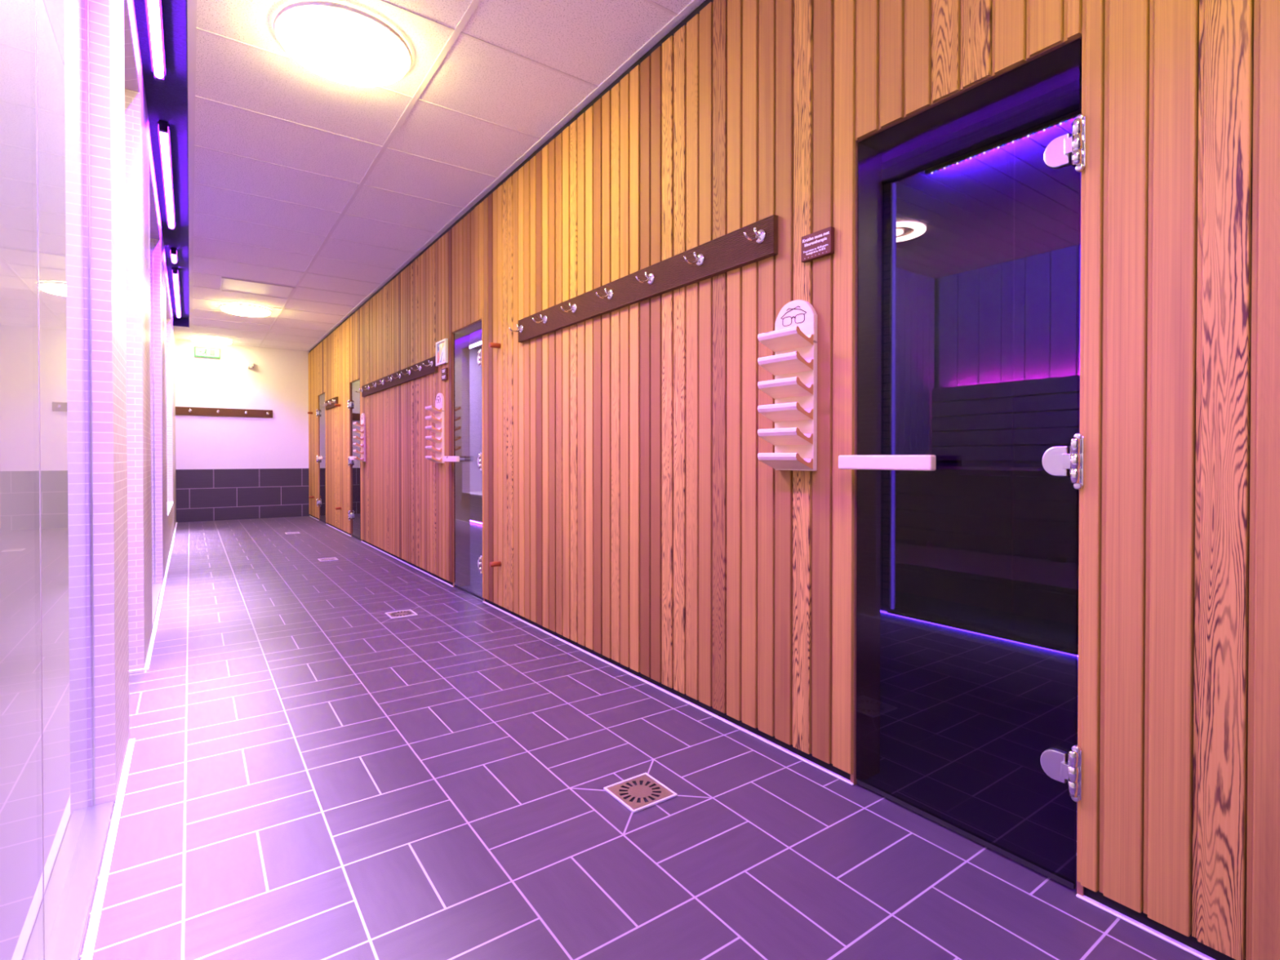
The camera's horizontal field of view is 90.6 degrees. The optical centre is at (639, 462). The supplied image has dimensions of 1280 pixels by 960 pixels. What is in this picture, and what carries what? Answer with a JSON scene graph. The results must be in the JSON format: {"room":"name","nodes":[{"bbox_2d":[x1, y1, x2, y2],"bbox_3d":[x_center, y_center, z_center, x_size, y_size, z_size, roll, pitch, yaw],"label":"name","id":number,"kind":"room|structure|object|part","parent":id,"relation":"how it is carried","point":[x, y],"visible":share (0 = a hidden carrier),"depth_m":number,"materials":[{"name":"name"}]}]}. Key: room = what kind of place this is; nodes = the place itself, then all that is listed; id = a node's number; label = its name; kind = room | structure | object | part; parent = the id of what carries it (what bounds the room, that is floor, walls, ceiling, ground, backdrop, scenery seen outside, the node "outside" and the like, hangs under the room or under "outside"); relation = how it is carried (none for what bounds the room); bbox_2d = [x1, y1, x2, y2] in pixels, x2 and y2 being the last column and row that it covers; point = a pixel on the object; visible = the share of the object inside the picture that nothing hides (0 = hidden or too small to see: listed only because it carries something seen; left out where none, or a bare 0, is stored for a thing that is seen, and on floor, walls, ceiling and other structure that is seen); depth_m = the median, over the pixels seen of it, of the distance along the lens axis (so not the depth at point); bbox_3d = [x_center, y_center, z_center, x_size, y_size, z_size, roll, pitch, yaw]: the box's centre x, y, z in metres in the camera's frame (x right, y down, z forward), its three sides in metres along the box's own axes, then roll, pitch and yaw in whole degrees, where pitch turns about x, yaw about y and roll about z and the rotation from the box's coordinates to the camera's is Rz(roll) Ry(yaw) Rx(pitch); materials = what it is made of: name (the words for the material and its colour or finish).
{"room":"spa corridor","nodes":[
{"label":"spa corridor","id":0,"kind":"room"},
{"bbox_2d":[81,0,177,959],"bbox_3d":[-2.578,-0.464,2.581,0.888,2.854,16.400,0,1,-35],"label":"wall","id":1,"kind":"structure","parent":0,"point":[124,198],"depth_m":2.05,"materials":[{"name":"white tile"}]},
{"bbox_3d":[-5.377,0.494,6.612,0.778,0.015,2.140,0,1,-35],"label":"niche sill","id":2,"kind":"part","parent":1,"relation":"part of","materials":[{"name":"white paint"}]},
{"bbox_2d":[133,0,188,319],"bbox_3d":[-2.112,-1.904,2.009,1.100,0.040,15.350,0,1,-35],"label":"light fixture","id":3,"kind":"structure","parent":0,"point":[166,101],"depth_m":3.46,"materials":[{"name":"black metal"}]},
{"bbox_2d":[144,0,165,82],"bbox_3d":[-1.003,-1.848,1.203,0.054,0.055,4.550,0,1,-35],"label":"tube","id":4,"kind":"object","parent":3,"relation":"attached to","point":[153,8],"visible":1,"depth_m":2.76,"materials":[{"name":"white glass"}]},
{"bbox_2d":[157,120,175,230],"bbox_3d":[-3.191,-1.876,4.285,0.054,0.055,1.890,0,1,-35],"label":"tube","id":5,"kind":"object","parent":3,"relation":"attached to","point":[163,127],"visible":1,"depth_m":4.04,"materials":[{"name":"white glass"}]},
{"bbox_2d":[169,247,177,264],"bbox_3d":[-4.267,-1.890,5.802,0.054,0.055,0.370,0,1,-35],"label":"tube","id":6,"kind":"object","parent":3,"relation":"attached to","point":[173,251],"visible":1,"depth_m":5.75,"materials":[{"name":"white glass"}]},
{"bbox_2d":[171,267,181,318],"bbox_3d":[-5.306,-1.903,7.266,0.054,0.055,2.480,0,1,-35],"label":"tube","id":7,"kind":"object","parent":3,"relation":"attached to","point":[175,271],"visible":1,"depth_m":6.96,"materials":[{"name":"white"}]},
{"bbox_2d":[174,340,310,522],"bbox_3d":[-6.590,-0.484,9.843,2.850,2.762,0.112,0,1,-35],"label":"wall","id":8,"kind":"structure","parent":0,"point":[228,468],"depth_m":10.00,"materials":[{"name":"white paint"}]},
{"bbox_2d":[194,346,220,358],"bbox_3d":[-6.627,-1.687,9.712,0.330,0.150,0.062,0,1,-35],"label":"exit sign","id":9,"kind":"object","parent":8,"relation":"attached to","point":[203,352],"visible":1,"depth_m":9.69,"materials":[{"name":"green plastic"}]},
{"bbox_2d":[175,406,272,417],"bbox_3d":[-6.599,-0.779,9.716,1.690,0.124,0.104,0,1,-35],"label":"hook rail","id":10,"kind":"object","parent":8,"relation":"attached to","point":[184,411],"visible":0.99,"depth_m":9.84,"materials":[{"name":"brown wood"}]},
{"bbox_2d":[247,362,253,368],"bbox_3d":[-6.163,-1.537,10.037,0.080,0.105,0.074,0,1,-35],"label":"detector","id":11,"kind":"object","parent":8,"relation":"attached to","point":[250,365],"visible":1,"depth_m":10.02,"materials":[{"name":"white plastic"}]},
{"bbox_2d":[173,0,705,351],"bbox_3d":[-0.697,-1.843,3.903,5.600,0.116,16.800,0,1,-35],"label":"ceiling","id":12,"kind":"structure","parent":0,"point":[319,186],"depth_m":3.45,"materials":[{"name":"white"}]},
{"bbox_2d":[190,336,232,345],"bbox_3d":[-6.389,-1.806,9.454,0.532,0.063,0.532,0,1,-35],"label":"ceiling lamp","id":13,"kind":"object","parent":12,"relation":"attached to","point":[210,340],"visible":1,"depth_m":9.32,"materials":[{"name":"white plastic"}]},
{"bbox_2d":[218,302,271,316],"bbox_3d":[-4.647,-1.788,7.477,0.532,0.063,0.532,0,1,-35],"label":"ceiling lamp","id":14,"kind":"object","parent":12,"relation":"attached to","point":[242,309],"visible":1,"depth_m":7.35,"materials":[{"name":"white plastic"}]},
{"bbox_2d":[219,276,296,299],"bbox_3d":[-3.983,-1.808,6.599,0.640,0.009,0.580,0,1,-35],"label":"ceiling hatch","id":15,"kind":"object","parent":12,"relation":"attached to","point":[231,285],"visible":1,"depth_m":6.58,"materials":[{"name":"white plastic"}]},
{"bbox_2d":[273,0,412,86],"bbox_3d":[-1.250,-1.745,2.690,0.532,0.063,0.532,0,1,-35],"label":"ceiling lamp","id":16,"kind":"object","parent":12,"relation":"attached to","point":[340,42],"visible":1,"depth_m":2.60,"materials":[{"name":"white plastic"}]},
{"bbox_2d":[469,337,481,348],"bbox_3d":[-1.330,-1.800,7.992,0.100,0.055,5.200,0,1,-35],"label":"light strip","id":17,"kind":"object","parent":12,"relation":"attached to","point":[477,342],"visible":0.02,"depth_m":9.55,"materials":[{"name":"white plastic"}]},
{"bbox_2d":[469,341,481,348],"bbox_3d":[-1.330,-1.775,7.992,0.080,0.005,5.100,0,1,-35],"label":"diffuser","id":18,"kind":"object","parent":17,"relation":"attached to","point":[473,344],"depth_m":9.62,"materials":[{"name":"white plastic"}]},
{"bbox_2d":[469,348,482,490],"bbox_3d":[-1.375,-0.452,7.420,2.850,2.742,6.500,0,1,-35],"label":"wall","id":19,"kind":"structure","parent":0,"point":[475,371],"depth_m":10.35,"materials":[{"name":"white paint"}]},
{"bbox_2d":[79,515,1202,959],"bbox_3d":[-0.004,0.976,4.421,7.300,0.060,16.800,0,1,-35],"label":"floor","id":20,"kind":"structure","parent":0,"point":[315,773],"depth_m":1.71,"materials":[{"name":"tile"}]},
{"bbox_2d":[0,0,113,959],"bbox_3d":[0.473,-0.330,-1.056,0.084,2.650,6.911,0,1,-35],"label":"glass screen","id":21,"kind":"object","parent":20,"relation":"on","point":[53,833],"visible":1,"depth_m":1.26,"materials":[{"name":"white"}]},
{"bbox_3d":[-0.706,-0.350,0.595,0.008,2.638,1.391,0,1,-35],"label":"pane","id":22,"kind":"part","parent":21,"relation":"part of","materials":[{"name":"clear glass"}]},
{"bbox_3d":[-1.321,-0.358,1.460,0.008,2.638,0.731,0,1,-35],"label":"pane","id":23,"kind":"part","parent":21,"relation":"part of","materials":[{"name":"clear glass"}]},
{"bbox_2d":[149,222,162,625],"bbox_3d":[-3.252,-0.377,4.192,0.084,2.650,1.629,0,1,-35],"label":"glass screen","id":24,"kind":"object","parent":20,"relation":"on","point":[156,588],"visible":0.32,"depth_m":4.68,"materials":[{"name":"white"}]},
{"bbox_3d":[-3.257,-0.383,4.189,0.008,2.638,1.629,0,1,-35],"label":"pane","id":25,"kind":"part","parent":24,"relation":"part of","materials":[{"name":"clear glass"}]},
{"bbox_2d":[284,531,299,533],"bbox_3d":[-4.484,0.909,8.179,0.156,0.006,0.156,0,1,-35],"label":"floor drain","id":26,"kind":"object","parent":20,"relation":"on","point":[297,532],"visible":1,"depth_m":8.20,"materials":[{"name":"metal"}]},
{"bbox_2d":[317,557,338,561],"bbox_3d":[-2.989,0.928,6.072,0.156,0.006,0.156,0,1,-35],"label":"floor drain","id":27,"kind":"object","parent":20,"relation":"on","point":[327,558],"visible":1,"depth_m":6.05,"materials":[{"name":"metal"}]},
{"bbox_2d":[385,608,417,618],"bbox_3d":[-1.495,0.947,3.966,0.156,0.006,0.156,0,1,-35],"label":"floor drain","id":28,"kind":"object","parent":20,"relation":"on","point":[404,613],"visible":1,"depth_m":3.95,"materials":[{"name":"metal"}]},
{"bbox_2d":[470,490,482,524],"bbox_3d":[-0.768,0.688,7.879,1.100,0.415,6.230,0,1,-35],"label":"tiled bench","id":29,"kind":"object","parent":20,"relation":"on","point":[476,496],"visible":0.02,"depth_m":9.27,"materials":[{"name":"white tile"}]},
{"bbox_3d":[-0.768,0.493,7.878,1.100,0.025,6.230,0,1,-35],"label":"seat","id":30,"kind":"part","parent":29,"relation":"part of","materials":[{"name":"white plastic"}]},
{"bbox_2d":[603,772,677,813],"bbox_3d":[0.000,0.966,1.860,0.156,0.006,0.156,0,1,-35],"label":"floor drain","id":31,"kind":"object","parent":20,"relation":"on","point":[638,793],"visible":1,"depth_m":1.85,"materials":[{"name":"silver metal"}]},
{"bbox_2d":[1077,374,1079,644],"bbox_3d":[3.148,0.126,3.971,2.230,1.648,3.930,0,1,-35],"label":"bench","id":32,"kind":"object","parent":20,"relation":"on","point":[1079,375],"visible":0.02,"depth_m":4.03,"materials":[{"name":"black wood"}]},
{"bbox_3d":[2.586,0.671,3.576,0.850,0.035,3.930,0,1,-35],"label":"seat","id":33,"kind":"part","parent":32,"relation":"part of","materials":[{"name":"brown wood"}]},
{"bbox_2d":[308,0,1279,959],"bbox_3d":[-0.715,-0.420,3.903,0.144,2.742,16.400,0,1,-35],"label":"wall","id":34,"kind":"structure","parent":0,"point":[633,518],"depth_m":1.98,"materials":[{"name":"brown wood"}]},
{"bbox_2d":[315,392,326,523],"bbox_3d":[-4.756,-0.071,9.544,0.210,1.942,0.676,0,1,-35],"label":"door","id":35,"kind":"structure","parent":34,"relation":"in","point":[321,458],"depth_m":9.82,"materials":[{"name":"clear glass"}]},
{"bbox_2d":[320,396,337,409],"bbox_3d":[-4.288,-0.817,8.722,0.104,0.122,0.840,0,1,-35],"label":"hook rail","id":36,"kind":"object","parent":34,"relation":"attached to","point":[330,403],"visible":1,"depth_m":8.71,"materials":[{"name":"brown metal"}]},
{"bbox_2d":[347,378,362,541],"bbox_3d":[-3.383,-0.038,7.609,0.210,1.912,0.601,0,1,-35],"label":"door","id":37,"kind":"structure","parent":34,"relation":"in","point":[354,404],"depth_m":7.85,"materials":[{"name":"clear glass"}]},
{"bbox_2d":[352,413,365,462],"bbox_3d":[-3.167,-0.284,7.149,0.100,0.548,0.162,0,1,-35],"label":"holder","id":38,"kind":"object","parent":34,"relation":"attached to","point":[362,425],"visible":1,"depth_m":7.11,"materials":[{"name":"white plastic"}]},
{"bbox_2d":[352,422,363,426],"bbox_3d":[-3.175,-0.428,7.142,0.080,0.052,0.162,0,1,-35],"label":"shelf","id":39,"kind":"object","parent":38,"relation":"attached to","point":[357,424],"depth_m":7.11,"materials":[{"name":"white wood"}]},
{"bbox_2d":[352,428,364,434],"bbox_3d":[-3.175,-0.351,7.143,0.080,0.052,0.162,0,1,-35],"label":"shelf","id":40,"kind":"object","parent":38,"relation":"attached to","point":[362,432],"depth_m":7.11,"materials":[{"name":"white wood"}]},
{"bbox_2d":[352,435,364,440],"bbox_3d":[-3.175,-0.273,7.144,0.080,0.052,0.162,0,1,-35],"label":"shelf","id":41,"kind":"object","parent":38,"relation":"attached to","point":[362,438],"depth_m":7.11,"materials":[{"name":"white wood"}]},
{"bbox_2d":[353,442,364,447],"bbox_3d":[-3.175,-0.196,7.144,0.080,0.052,0.162,0,1,-35],"label":"shelf","id":42,"kind":"object","parent":38,"relation":"attached to","point":[362,445],"depth_m":7.10,"materials":[{"name":"white wood"}]},
{"bbox_2d":[353,449,364,454],"bbox_3d":[-3.175,-0.118,7.145,0.080,0.052,0.162,0,1,-35],"label":"shelf","id":43,"kind":"object","parent":38,"relation":"attached to","point":[362,452],"depth_m":7.11,"materials":[{"name":"white plastic"}]},
{"bbox_2d":[353,456,364,461],"bbox_3d":[-3.175,-0.041,7.146,0.080,0.052,0.162,0,1,-35],"label":"shelf","id":44,"kind":"object","parent":38,"relation":"attached to","point":[362,459],"depth_m":7.11,"materials":[{"name":"white plastic"}]},
{"bbox_2d":[355,355,437,396],"bbox_3d":[-2.407,-0.793,6.071,0.104,0.122,2.620,0,1,-35],"label":"hook rail","id":45,"kind":"object","parent":34,"relation":"attached to","point":[428,366],"visible":1,"depth_m":5.79,"materials":[{"name":"brown wood"}]},
{"bbox_2d":[425,392,444,462],"bbox_3d":[-1.601,-0.270,4.944,0.100,0.548,0.162,0,1,-35],"label":"holder","id":46,"kind":"object","parent":34,"relation":"attached to","point":[438,410],"visible":1,"depth_m":4.91,"materials":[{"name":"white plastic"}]},
{"bbox_2d":[425,404,441,413],"bbox_3d":[-1.609,-0.413,4.936,0.080,0.052,0.162,0,1,-35],"label":"shelf","id":47,"kind":"object","parent":46,"relation":"attached to","point":[437,409],"depth_m":4.92,"materials":[{"name":"white plastic"}]},
{"bbox_2d":[425,415,441,423],"bbox_3d":[-1.609,-0.336,4.937,0.080,0.052,0.162,0,1,-35],"label":"shelf","id":48,"kind":"object","parent":46,"relation":"attached to","point":[437,419],"depth_m":4.92,"materials":[{"name":"white wood"}]},
{"bbox_2d":[425,425,441,433],"bbox_3d":[-1.609,-0.259,4.938,0.080,0.052,0.162,0,1,-35],"label":"shelf","id":49,"kind":"object","parent":46,"relation":"attached to","point":[437,429],"depth_m":4.92,"materials":[{"name":"white wood"}]},
{"bbox_2d":[425,435,441,443],"bbox_3d":[-1.609,-0.181,4.939,0.080,0.052,0.162,0,1,-35],"label":"shelf","id":50,"kind":"object","parent":46,"relation":"attached to","point":[437,439],"depth_m":4.92,"materials":[{"name":"white wood"}]},
{"bbox_2d":[425,445,441,453],"bbox_3d":[-1.609,-0.104,4.939,0.080,0.052,0.162,0,1,-35],"label":"shelf","id":51,"kind":"object","parent":46,"relation":"attached to","point":[438,448],"depth_m":4.91,"materials":[{"name":"white plastic"}]},
{"bbox_2d":[425,455,441,462],"bbox_3d":[-1.609,-0.026,4.940,0.080,0.052,0.162,0,1,-35],"label":"shelf","id":52,"kind":"object","parent":46,"relation":"attached to","point":[438,458],"depth_m":4.91,"materials":[{"name":"white wood"}]},
{"bbox_2d":[435,338,448,366],"bbox_3d":[-1.539,-0.853,4.919,0.022,0.184,0.230,0,1,-35],"label":"framed poster","id":53,"kind":"object","parent":34,"relation":"attached to","point":[442,346],"visible":1,"depth_m":4.91,"materials":[{"name":"paper"}]},
{"bbox_2d":[437,341,444,363],"bbox_3d":[-1.536,-0.853,4.920,0.008,0.154,0.196,0,1,-35],"label":"picture","id":54,"kind":"object","parent":53,"relation":"attached to","point":[441,344],"depth_m":4.92},
{"bbox_2d":[441,367,448,381],"bbox_3d":[-1.501,-0.678,4.870,0.018,0.090,0.110,0,1,-35],"label":"door sign","id":55,"kind":"object","parent":34,"relation":"attached to","point":[445,371],"visible":1,"depth_m":4.84,"materials":[{"name":"brown"}]},
{"bbox_3d":[-1.501,-0.701,4.870,0.018,0.043,0.110,0,1,-35],"label":"plate","id":56,"kind":"part","parent":55,"relation":"part of","materials":[{"name":"brown"}]},
{"bbox_3d":[-1.501,-0.654,4.870,0.018,0.043,0.110,0,1,-35],"label":"plate","id":57,"kind":"part","parent":55,"relation":"part of","materials":[{"name":"brown"}]},
{"bbox_2d":[443,319,484,601],"bbox_3d":[-1.216,-0.021,4.556,0.210,1.932,0.630,0,1,-35],"label":"door","id":58,"kind":"structure","parent":34,"relation":"in","point":[460,459],"depth_m":4.82,"materials":[{"name":"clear glass"}]},
{"bbox_3d":[-1.383,-0.026,4.638,0.032,0.041,0.286,0,1,-35],"label":"handle","id":59,"kind":"part","parent":58,"relation":"part of","materials":[{"name":"white metal"}]},
{"bbox_2d":[488,342,501,348],"bbox_3d":[-0.917,-0.740,4.002,0.070,0.032,0.032,0,1,-35],"label":"door stop","id":60,"kind":"object","parent":34,"relation":"attached to","point":[497,345],"visible":1,"depth_m":3.99,"materials":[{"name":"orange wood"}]},
{"bbox_2d":[488,560,501,567],"bbox_3d":[-0.917,0.644,4.014,0.070,0.032,0.032,0,1,-35],"label":"door stop","id":61,"kind":"object","parent":34,"relation":"attached to","point":[491,564],"visible":1,"depth_m":4.00,"materials":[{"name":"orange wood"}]},
{"bbox_2d":[508,214,777,342],"bbox_3d":[-0.163,-0.768,2.909,0.104,0.129,2.012,0,1,-35],"label":"hook rail","id":62,"kind":"object","parent":34,"relation":"attached to","point":[757,241],"visible":1,"depth_m":2.58,"materials":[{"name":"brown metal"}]},
{"bbox_3d":[-0.725,-0.781,3.679,0.078,0.051,0.013,0,1,-35],"label":"hook arm","id":63,"kind":"part","parent":62,"relation":"part of","materials":[{"name":"silver metal"}]},
{"bbox_3d":[-0.548,-0.779,3.430,0.078,0.051,0.013,0,1,-35],"label":"hook arm","id":64,"kind":"part","parent":62,"relation":"part of","materials":[{"name":"silver metal"}]},
{"bbox_3d":[-0.363,-0.777,3.169,0.078,0.051,0.013,0,1,-35],"label":"hook arm","id":65,"kind":"part","parent":62,"relation":"part of","materials":[{"name":"silver metal"}]},
{"bbox_3d":[-0.169,-0.774,2.896,0.078,0.051,0.013,0,1,-35],"label":"hook arm","id":66,"kind":"part","parent":62,"relation":"part of","materials":[{"name":"silver metal"}]},
{"bbox_3d":[0.013,-0.772,2.639,0.078,0.051,0.013,0,1,-35],"label":"hook arm","id":67,"kind":"part","parent":62,"relation":"part of","materials":[{"name":"silver metal"}]},
{"bbox_3d":[0.195,-0.770,2.382,0.078,0.051,0.013,0,1,-35],"label":"hook arm","id":68,"kind":"part","parent":62,"relation":"part of","materials":[{"name":"silver metal"}]},
{"bbox_3d":[0.376,-0.767,2.127,0.078,0.051,0.013,0,1,-35],"label":"hook arm","id":69,"kind":"part","parent":62,"relation":"part of","materials":[{"name":"silver metal"}]},
{"bbox_2d":[757,299,817,471],"bbox_3d":[0.469,-0.248,2.026,0.100,0.548,0.162,0,1,-35],"label":"holder","id":70,"kind":"object","parent":34,"relation":"attached to","point":[793,340],"visible":1,"depth_m":2.00,"materials":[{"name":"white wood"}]},
{"bbox_2d":[757,325,813,351],"bbox_3d":[0.461,-0.392,2.019,0.080,0.052,0.162,0,1,-35],"label":"shelf","id":71,"kind":"object","parent":70,"relation":"attached to","point":[793,339],"depth_m":2.00,"materials":[{"name":"white plastic"}]},
{"bbox_2d":[757,351,813,375],"bbox_3d":[0.461,-0.315,2.019,0.080,0.052,0.162,0,1,-35],"label":"shelf","id":72,"kind":"object","parent":70,"relation":"attached to","point":[796,362],"depth_m":2.00,"materials":[{"name":"white wood"}]},
{"bbox_2d":[757,376,813,398],"bbox_3d":[0.461,-0.237,2.020,0.080,0.052,0.162,0,1,-35],"label":"shelf","id":73,"kind":"object","parent":70,"relation":"attached to","point":[786,387],"depth_m":2.00,"materials":[{"name":"white wood"}]},
{"bbox_2d":[757,401,813,422],"bbox_3d":[0.461,-0.160,2.021,0.080,0.052,0.162,0,1,-35],"label":"shelf","id":74,"kind":"object","parent":70,"relation":"attached to","point":[780,411],"depth_m":2.00,"materials":[{"name":"white plastic"}]},
{"bbox_2d":[757,427,813,445],"bbox_3d":[0.461,-0.082,2.021,0.080,0.052,0.162,0,1,-35],"label":"shelf","id":75,"kind":"object","parent":70,"relation":"attached to","point":[776,436],"depth_m":2.00,"materials":[{"name":"white wood"}]},
{"bbox_2d":[757,453,813,469],"bbox_3d":[0.461,-0.005,2.022,0.080,0.052,0.162,0,1,-35],"label":"shelf","id":76,"kind":"object","parent":70,"relation":"attached to","point":[775,460],"depth_m":2.00,"materials":[{"name":"white plastic"}]},
{"bbox_2d":[800,226,834,262],"bbox_3d":[0.552,-0.678,1.975,0.019,0.080,0.116,0,1,-35],"label":"door sign","id":77,"kind":"object","parent":34,"relation":"attached to","point":[819,244],"visible":1,"depth_m":1.96,"materials":[{"name":"brown plastic"}]},
{"bbox_2d":[838,28,1086,896],"bbox_3d":[0.833,0.003,1.669,0.210,1.937,0.613,0,1,-35],"label":"door","id":78,"kind":"structure","parent":34,"relation":"in","point":[967,461],"depth_m":1.61,"materials":[{"name":"grey glass"}]},
{"bbox_3d":[0.670,0.000,1.744,0.032,0.041,0.286,0,1,-35],"label":"handle","id":79,"kind":"part","parent":78,"relation":"part of","materials":[{"name":"white plastic"}]},
{"bbox_2d":[1077,244,1080,563],"bbox_3d":[3.136,-0.421,3.969,2.447,2.742,4.050,0,1,-35],"label":"wall","id":80,"kind":"structure","parent":0,"point":[1080,244],"depth_m":5.24,"materials":[{"name":"black wood"}]},
{"bbox_2d":[1080,78,1081,109],"bbox_3d":[2.017,-1.764,3.163,0.210,0.042,4.050,0,1,-35],"label":"trim","id":81,"kind":"structure","parent":80,"relation":"attached to","point":[1081,78],"depth_m":2.99,"materials":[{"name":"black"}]},
{"bbox_2d":[1080,171,1081,244],"bbox_3d":[3.051,-1.812,3.952,2.430,0.040,4.141,0,1,-35],"label":"ceiling","id":82,"kind":"structure","parent":0,"point":[1081,171],"depth_m":4.47,"materials":[{"name":"black"}]}
]}

